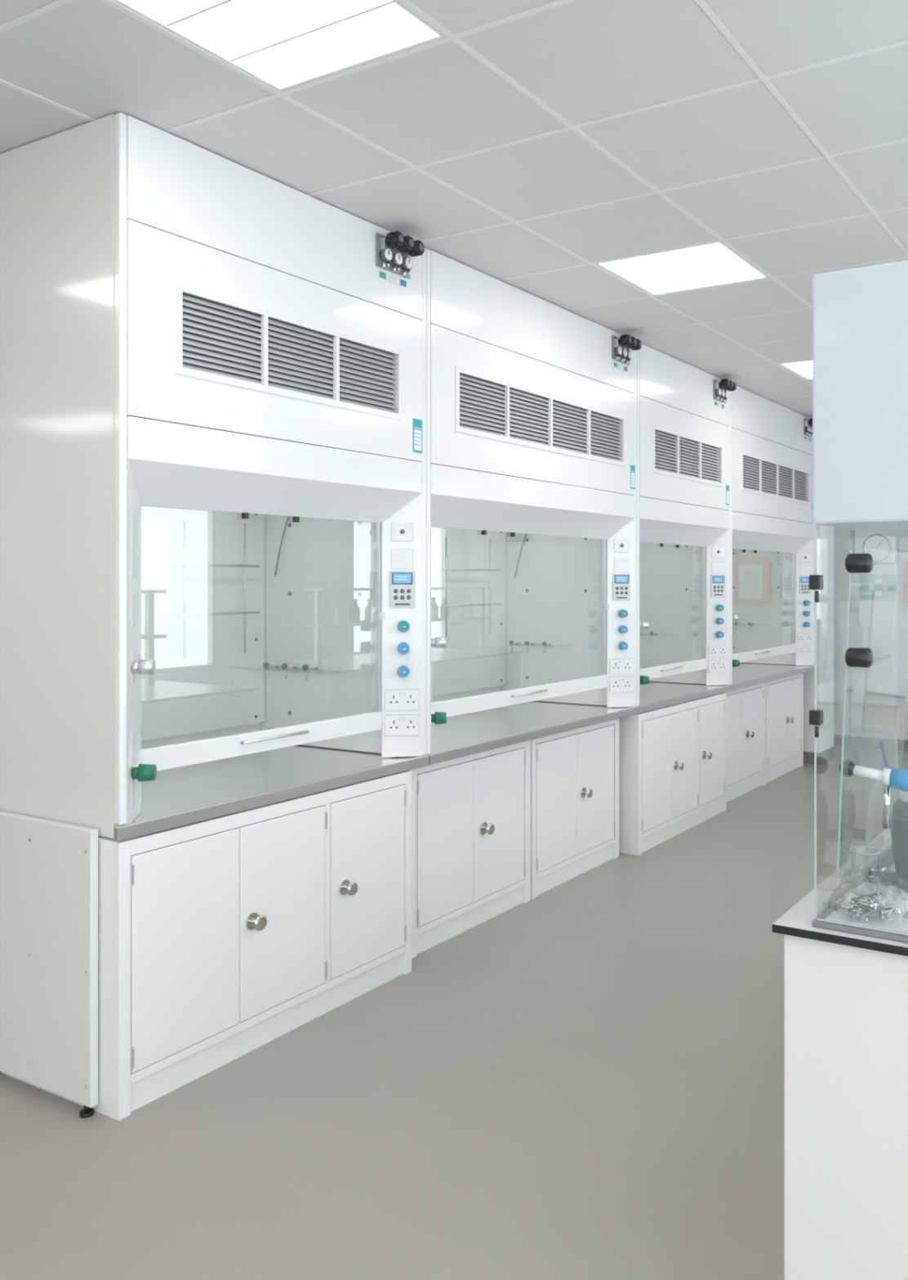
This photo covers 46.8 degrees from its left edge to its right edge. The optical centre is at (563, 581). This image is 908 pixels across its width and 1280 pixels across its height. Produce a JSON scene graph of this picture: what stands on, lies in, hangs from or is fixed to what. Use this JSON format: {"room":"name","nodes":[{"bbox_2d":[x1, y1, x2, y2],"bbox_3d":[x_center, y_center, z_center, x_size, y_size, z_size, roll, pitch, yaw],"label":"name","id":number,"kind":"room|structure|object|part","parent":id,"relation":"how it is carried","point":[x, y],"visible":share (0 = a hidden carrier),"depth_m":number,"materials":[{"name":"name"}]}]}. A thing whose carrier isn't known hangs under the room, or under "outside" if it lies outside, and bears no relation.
{"room":"laboratory","nodes":[
{"label":"laboratory","id":0,"kind":"room"},
{"bbox_2d":[0,745,907,1279],"bbox_3d":[-1.648,1.605,5.151,11.400,0.100,12.600,0,0,31],"label":"floor","id":1,"kind":"structure","parent":0,"point":[584,1080],"depth_m":3.00,"materials":[{"name":"plastic"}]},
{"bbox_2d":[0,810,97,1118],"bbox_3d":[-1.733,1.139,3.235,0.860,0.832,0.040,0,0,31],"label":"panel","id":2,"kind":"object","parent":1,"relation":"on","point":[49,868],"visible":1,"depth_m":3.11,"materials":[{"name":"metal"}]},
{"bbox_2d":[0,770,411,1120],"bbox_3d":[-1.171,1.155,3.704,0.628,0.800,1.332,0,0,31],"label":"base cabinet","id":3,"kind":"object","parent":1,"relation":"on","point":[220,938],"visible":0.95,"depth_m":3.39,"materials":[{"name":"metal"}]},
{"bbox_2d":[114,744,428,841],"bbox_3d":[-1.320,0.729,3.853,0.944,0.040,1.446,0,0,31],"label":"countertop","id":4,"kind":"structure","parent":3,"relation":"on","point":[177,797],"depth_m":3.74,"materials":[{"name":"silver metal"}]},
{"bbox_2d":[0,112,428,841],"bbox_3d":[-1.285,-0.306,3.832,1.026,2.110,1.446,0,0,31],"label":"fume hood","id":5,"kind":"object","parent":4,"relation":"on","point":[213,388],"depth_m":3.40,"materials":[{"name":"metal"}]},
{"bbox_3d":[-1.033,0.561,3.705,0.028,0.073,1.146,0,0,31],"label":"sash rail","id":6,"kind":"part","parent":5,"relation":"part of","materials":[{"name":"white metal"}]},
{"bbox_2d":[126,219,422,462],"bbox_3d":[-0.933,-0.771,3.635,0.032,0.571,1.375,0,0,31],"label":"panel","id":7,"kind":"object","parent":5,"relation":"attached to","point":[222,340],"depth_m":3.49,"materials":[{"name":"metal"}]},
{"bbox_3d":[-0.625,-1.249,4.034,0.094,0.172,0.200,0,0,31],"label":"gas regulator panel","id":8,"kind":"part","parent":5,"relation":"part of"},
{"bbox_3d":[-0.647,0.210,4.179,0.138,0.896,0.056,0,0,-11],"label":"control panel","id":9,"kind":"part","parent":5,"relation":"part of","materials":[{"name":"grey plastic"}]},
{"bbox_2d":[408,740,530,959],"bbox_3d":[-0.623,1.155,4.803,0.628,0.800,0.922,0,0,31],"label":"base cabinet","id":10,"kind":"object","parent":1,"relation":"on","point":[471,814],"visible":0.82,"depth_m":4.63,"materials":[{"name":"metal"}]},
{"bbox_2d":[419,700,639,764],"bbox_3d":[-0.463,0.729,5.307,0.944,0.040,1.920,0,0,31],"label":"countertop","id":11,"kind":"structure","parent":10,"relation":"on","point":[471,733],"depth_m":5.19,"materials":[{"name":"grey metal"}]},
{"bbox_2d":[530,718,618,899],"bbox_3d":[-0.147,1.155,5.610,0.628,0.800,0.920,0,0,31],"label":"base cabinet","id":12,"kind":"object","parent":1,"relation":"on","point":[575,773],"visible":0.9,"depth_m":5.42,"materials":[{"name":"metal"}]},
{"bbox_2d":[618,693,726,855],"bbox_3d":[0.535,1.155,6.598,0.628,0.800,1.332,0,0,31],"label":"base cabinet","id":13,"kind":"object","parent":1,"relation":"on","point":[673,758],"visible":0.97,"depth_m":6.26,"materials":[{"name":"metal"}]},
{"bbox_2d":[637,681,732,713],"bbox_3d":[0.391,0.729,6.755,0.944,0.040,1.427,0,0,31],"label":"countertop","id":14,"kind":"structure","parent":13,"relation":"on","point":[654,695],"depth_m":6.69,"materials":[{"name":"silver metal"}]},
{"bbox_2d":[636,343,736,713],"bbox_3d":[0.426,-0.306,6.734,1.026,2.110,1.429,0,0,31],"label":"fume hood","id":15,"kind":"object","parent":14,"relation":"on","point":[683,439],"depth_m":6.84,"materials":[{"name":"metal"}]},
{"bbox_3d":[0.673,0.561,6.600,0.028,0.073,1.146,0,0,31],"label":"sash rail","id":16,"kind":"part","parent":15,"relation":"part of","materials":[{"name":"white metal"}]},
{"bbox_2d":[639,395,728,510],"bbox_3d":[0.773,-0.771,6.530,0.032,0.571,1.375,0,0,31],"label":"panel","id":17,"kind":"object","parent":15,"relation":"attached to","point":[684,451],"depth_m":6.45,"materials":[{"name":"metal"}]},
{"bbox_3d":[1.060,0.210,7.073,0.138,0.896,0.056,0,0,-11],"label":"control panel","id":18,"kind":"part","parent":15,"relation":"part of","materials":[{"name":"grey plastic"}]},
{"bbox_3d":[1.081,-1.249,6.928,0.094,0.172,0.200,0,0,31],"label":"gas regulator panel","id":19,"kind":"part","parent":15,"relation":"part of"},
{"bbox_2d":[723,682,765,802],"bbox_3d":[1.084,1.155,7.697,0.628,0.800,0.922,0,0,31],"label":"base cabinet","id":20,"kind":"object","parent":1,"relation":"on","point":[745,706],"visible":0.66,"depth_m":7.58,"materials":[{"name":"metal"}]},
{"bbox_2d":[765,673,803,783],"bbox_3d":[1.560,1.155,8.505,0.628,0.800,0.920,0,0,31],"label":"base cabinet","id":21,"kind":"object","parent":1,"relation":"on","point":[784,695],"visible":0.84,"depth_m":8.34,"materials":[{"name":"metal"}]},
{"bbox_2d":[648,662,813,690],"bbox_3d":[1.244,0.729,8.202,0.944,0.040,1.920,0,0,31],"label":"countertop","id":22,"kind":"structure","parent":21,"relation":"on","point":[746,674],"depth_m":8.16,"materials":[{"name":"silver metal"}]},
{"bbox_2d":[648,386,814,690],"bbox_3d":[1.279,-0.306,8.181,1.026,2.110,1.922,0,0,31],"label":"fume hood","id":23,"kind":"object","parent":21,"relation":"on","point":[772,525],"depth_m":8.37,"materials":[{"name":"metal"}]},
{"bbox_3d":[1.526,0.561,8.046,0.028,0.073,1.639,0,0,31],"label":"sash rail","id":24,"kind":"part","parent":23,"relation":"part of","materials":[{"name":"white metal"}]},
{"bbox_2d":[732,427,813,523],"bbox_3d":[1.626,-0.771,7.976,0.032,0.571,1.868,0,0,31],"label":"grille","id":25,"kind":"object","parent":23,"relation":"attached to","point":[772,477],"depth_m":7.85,"materials":[{"name":"metal"}]},
{"bbox_3d":[2.038,0.210,8.732,0.138,0.896,0.056,0,0,-11],"label":"control panel","id":26,"kind":"part","parent":23,"relation":"part of","materials":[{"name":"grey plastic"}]},
{"bbox_3d":[2.059,-1.249,8.587,0.094,0.172,0.200,0,0,31],"label":"gas regulator panel","id":27,"kind":"part","parent":23,"relation":"part of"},
{"bbox_2d":[772,826,907,1279],"bbox_3d":[1.684,1.105,2.760,1.430,0.900,2.635,0,0,31],"label":"laboratory bench","id":28,"kind":"object","parent":1,"relation":"on","point":[846,993],"visible":1,"depth_m":1.95,"materials":[{"name":"white plastic"}]},
{"bbox_2d":[772,826,907,956],"bbox_3d":[1.684,0.663,2.760,1.430,0.016,2.635,0,0,31],"label":"countertop","id":29,"kind":"structure","parent":28,"relation":"on","point":[797,921],"depth_m":2.05,"materials":[{"name":"white plastic"}]},
{"bbox_2d":[808,259,907,942],"bbox_3d":[1.133,0.035,1.956,1.164,1.237,0.719,0,0,31],"label":"enclosure","id":30,"kind":"object","parent":28,"relation":"on","point":[860,315],"visible":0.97,"depth_m":1.94,"materials":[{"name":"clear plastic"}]},
{"bbox_2d":[811,846,907,942],"bbox_3d":[1.143,0.634,1.971,1.160,0.040,0.683,0,0,31],"label":"tray","id":31,"kind":"object","parent":30,"relation":"on","point":[896,929],"depth_m":2.03,"materials":[{"name":"grey plastic"}]},
{"bbox_2d":[822,866,907,922],"bbox_3d":[0.588,0.608,2.015,0.174,0.083,0.150,0,0,31],"label":"bag","id":32,"kind":"object","parent":30,"relation":"attached to","point":[869,906],"visible":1,"depth_m":1.99,"materials":[{"name":"clear plastic"}]},
{"bbox_2d":[848,845,881,897],"bbox_3d":[0.620,0.597,2.136,0.066,0.090,0.066,0,0,31],"label":"glass beaker","id":33,"kind":"object","parent":30,"relation":"on","point":[849,848],"visible":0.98,"depth_m":2.12,"materials":[{"name":"clear glass"}]},
{"bbox_2d":[838,759,907,829],"bbox_3d":[0.615,0.416,2.029,0.154,0.127,0.048,0,0,31],"label":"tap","id":34,"kind":"object","parent":30,"relation":"on","point":[897,779],"depth_m":2.02,"materials":[{"name":"plastic"}]},
{"bbox_2d":[889,790,907,892],"bbox_3d":[0.754,0.514,2.167,0.140,0.255,0.140,0,0,31],"label":"flask","id":35,"kind":"object","parent":30,"relation":"on","point":[899,820],"visible":0.87,"depth_m":2.15,"materials":[{"name":"glass"}]},
{"bbox_2d":[0,0,907,418],"bbox_3d":[-1.648,-1.454,5.151,11.400,0.181,12.600,0,0,31],"label":"ceiling","id":36,"kind":"structure","parent":0,"point":[530,146],"depth_m":3.17,"materials":[{"name":"tile"}]},
{"bbox_2d":[112,0,445,91],"bbox_3d":[-0.688,-1.380,2.507,0.576,0.030,0.576,0,0,31],"label":"frame","id":37,"kind":"object","parent":36,"relation":"attached to","point":[166,25],"visible":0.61,"depth_m":2.63,"materials":[{"name":"white metal"}]},
{"bbox_2d":[124,0,436,85],"bbox_3d":[-0.688,-1.379,2.507,0.552,0.012,0.552,0,0,31],"label":"ceiling light","id":38,"kind":"object","parent":37,"relation":"attached to","point":[233,28],"visible":0.88,"depth_m":2.59,"materials":[{"name":"white plastic"}]},
{"bbox_2d":[595,241,768,295],"bbox_3d":[0.531,-1.380,4.574,0.576,0.030,0.576,0,0,31],"label":"frame","id":39,"kind":"object","parent":36,"relation":"attached to","point":[638,285],"visible":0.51,"depth_m":4.61,"materials":[{"name":"white metal"}]},
{"bbox_2d":[602,242,763,293],"bbox_3d":[0.531,-1.379,4.574,0.552,0.012,0.552,0,0,31],"label":"ceiling light","id":40,"kind":"object","parent":39,"relation":"attached to","point":[731,261],"visible":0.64,"depth_m":4.57,"materials":[{"name":"white plastic"}]},
{"bbox_2d":[779,360,812,379],"bbox_3d":[1.750,-1.380,6.642,0.576,0.030,0.576,0,0,31],"label":"frame","id":41,"kind":"object","parent":36,"relation":"attached to","point":[783,365],"visible":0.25,"depth_m":6.71,"materials":[{"name":"white metal"}]},
{"bbox_2d":[783,360,812,377],"bbox_3d":[1.750,-1.379,6.642,0.552,0.012,0.552,0,0,31],"label":"diffuser","id":42,"kind":"object","parent":41,"relation":"attached to","point":[803,370],"visible":0.29,"depth_m":6.66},
{"bbox_2d":[419,248,641,764],"bbox_3d":[-0.427,-0.306,5.287,1.026,2.110,1.922,0,0,31],"label":"fume hood","id":43,"kind":"object","parent":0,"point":[531,421],"depth_m":5.40,"materials":[{"name":"metal"}]},
{"bbox_3d":[-0.180,0.561,5.152,0.028,0.073,1.639,0,0,31],"label":"sash rail","id":44,"kind":"part","parent":43,"relation":"part of","materials":[{"name":"white metal"}]},
{"bbox_2d":[430,324,635,495],"bbox_3d":[-0.080,-0.771,5.082,0.032,0.571,1.868,0,0,31],"label":"panel","id":45,"kind":"object","parent":43,"relation":"attached to","point":[498,410],"depth_m":4.89,"materials":[{"name":"metal"}]},
{"bbox_3d":[0.332,0.210,5.838,0.138,0.896,0.056,0,0,-11],"label":"control panel","id":46,"kind":"part","parent":43,"relation":"part of","materials":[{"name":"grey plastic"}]},
{"bbox_3d":[0.353,-1.249,5.693,0.094,0.172,0.200,0,0,31],"label":"gas regulator panel","id":47,"kind":"part","parent":43,"relation":"part of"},
{"bbox_2d":[749,524,835,764],"bbox_3d":[1.839,0.097,9.253,1.039,2.917,0.430,0,0,31],"label":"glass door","id":48,"kind":"structure","parent":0,"point":[825,749],"depth_m":8.91,"materials":[{"name":"paint"}]},
{"bbox_2d":[833,527,907,740],"bbox_3d":[4.110,0.005,9.011,5.200,3.100,0.102,0,0,31],"label":"glass door","id":49,"kind":"structure","parent":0,"point":[870,691],"depth_m":9.69,"materials":[{"name":"paint"}]},
{"bbox_2d":[833,734,907,751],"bbox_3d":[4.082,1.505,8.963,5.200,0.100,0.012,0,0,31],"label":"baseboard","id":50,"kind":"structure","parent":49,"relation":"attached to","point":[850,741],"depth_m":9.67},
{"bbox_2d":[853,530,897,564],"bbox_3d":[2.887,-0.330,9.634,0.400,0.350,0.069,0,0,31],"label":"meter","id":51,"kind":"object","parent":49,"relation":"attached to","point":[882,548],"visible":0.8,"depth_m":9.60,"materials":[{"name":"grey plastic"}]},
{"bbox_2d":[859,573,895,599],"bbox_3d":[2.921,0.055,9.651,0.340,0.240,0.006,0,0,31],"label":"sign","id":52,"kind":"object","parent":49,"relation":"attached to","point":[872,586],"visible":0.88,"depth_m":9.65,"materials":[{"name":"paper"}]},
{"bbox_2d":[903,556,907,606],"bbox_3d":[3.262,0.005,9.384,0.360,0.460,0.120,0,0,31],"label":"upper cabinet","id":53,"kind":"object","parent":49,"relation":"attached to","point":[905,561],"visible":1,"depth_m":9.43,"materials":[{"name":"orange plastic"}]}
]}

